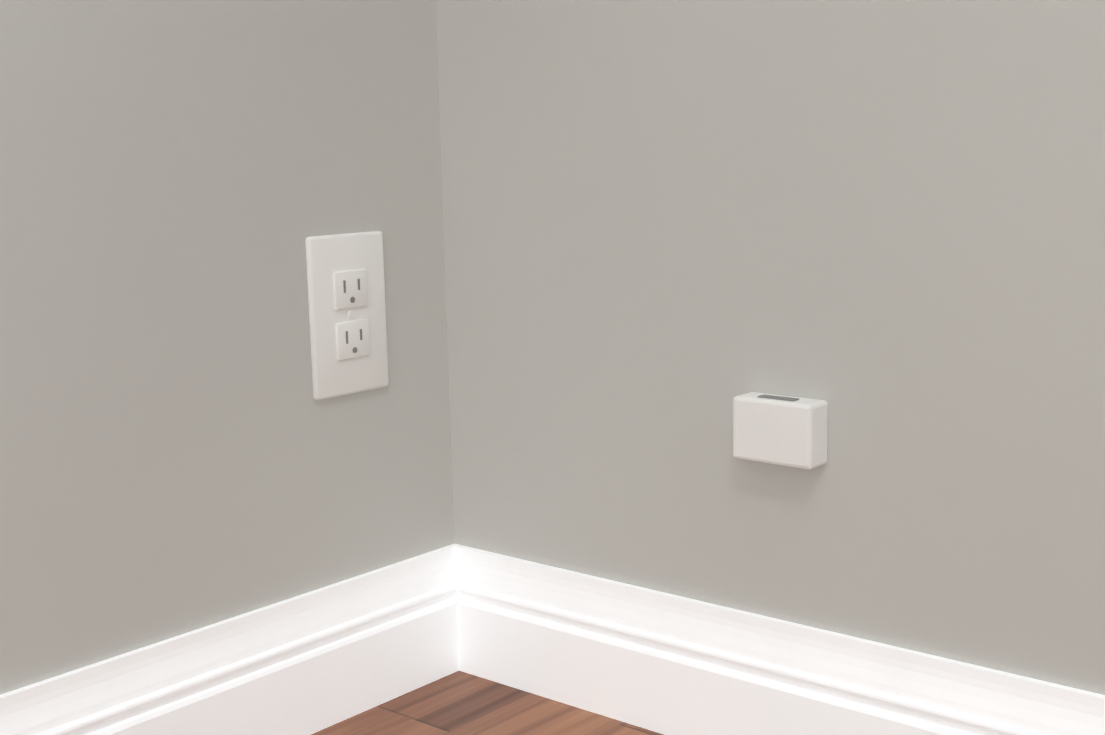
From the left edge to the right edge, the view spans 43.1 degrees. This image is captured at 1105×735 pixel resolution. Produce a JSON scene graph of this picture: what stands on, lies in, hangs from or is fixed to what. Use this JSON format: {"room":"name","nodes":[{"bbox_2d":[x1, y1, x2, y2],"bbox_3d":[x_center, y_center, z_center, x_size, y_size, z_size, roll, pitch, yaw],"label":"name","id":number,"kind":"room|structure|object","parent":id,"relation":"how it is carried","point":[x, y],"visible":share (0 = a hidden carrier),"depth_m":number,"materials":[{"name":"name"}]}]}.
{"room":"empty room corner","nodes":[
{"label":"empty room corner","id":0,"kind":"room"},
{"bbox_2d":[0,0,453,694],"bbox_3d":[-1.404,-0.697,-0.343,0.200,2.440,4.184,7,12,40],"label":"wall","id":1,"kind":"structure","parent":0,"point":[182,450],"depth_m":0.98,"materials":[{"name":"beige paint"}]},
{"bbox_2d":[0,544,459,734],"bbox_3d":[-0.826,0.363,0.325,0.016,0.106,2.325,7,12,40],"label":"baseboard","id":2,"kind":"structure","parent":1,"relation":"attached to","point":[312,662],"depth_m":1.04,"materials":[{"name":"paint"}]},
{"bbox_2d":[305,231,388,399],"bbox_3d":[-0.156,-0.041,1.076,0.009,0.124,0.076,7,12,40],"label":"electrical outlet","id":3,"kind":"object","parent":1,"relation":"attached to","point":[346,303],"visible":1,"depth_m":1.07,"materials":[{"name":"white plastic"}]},
{"bbox_2d":[311,671,663,734],"bbox_3d":[-0.524,0.663,-0.848,2.429,0.120,4.184,7,12,40],"label":"floor","id":4,"kind":"structure","parent":0,"point":[459,703],"depth_m":1.10,"materials":[{"name":"brown wood"}]},
{"bbox_2d":[436,0,1104,694],"bbox_3d":[0.731,-0.874,0.444,2.029,2.440,0.200,7,12,40],"label":"wall","id":5,"kind":"structure","parent":0,"point":[672,228],"depth_m":0.95,"materials":[{"name":"beige paint"}]},
{"bbox_2d":[456,544,1104,734],"bbox_3d":[0.692,0.293,0.547,1.980,0.106,0.015,7,12,40],"label":"baseboard","id":6,"kind":"structure","parent":5,"relation":"attached to","point":[656,661],"depth_m":1.02,"materials":[{"name":"paint"}]},
{"bbox_2d":[733,392,827,468],"bbox_3d":[0.155,0.042,0.955,0.062,0.045,0.024,7,12,40],"label":"phone jack","id":7,"kind":"object","parent":5,"relation":"attached to","point":[790,431],"visible":0.96,"depth_m":0.94,"materials":[{"name":"white plastic"}]}
]}

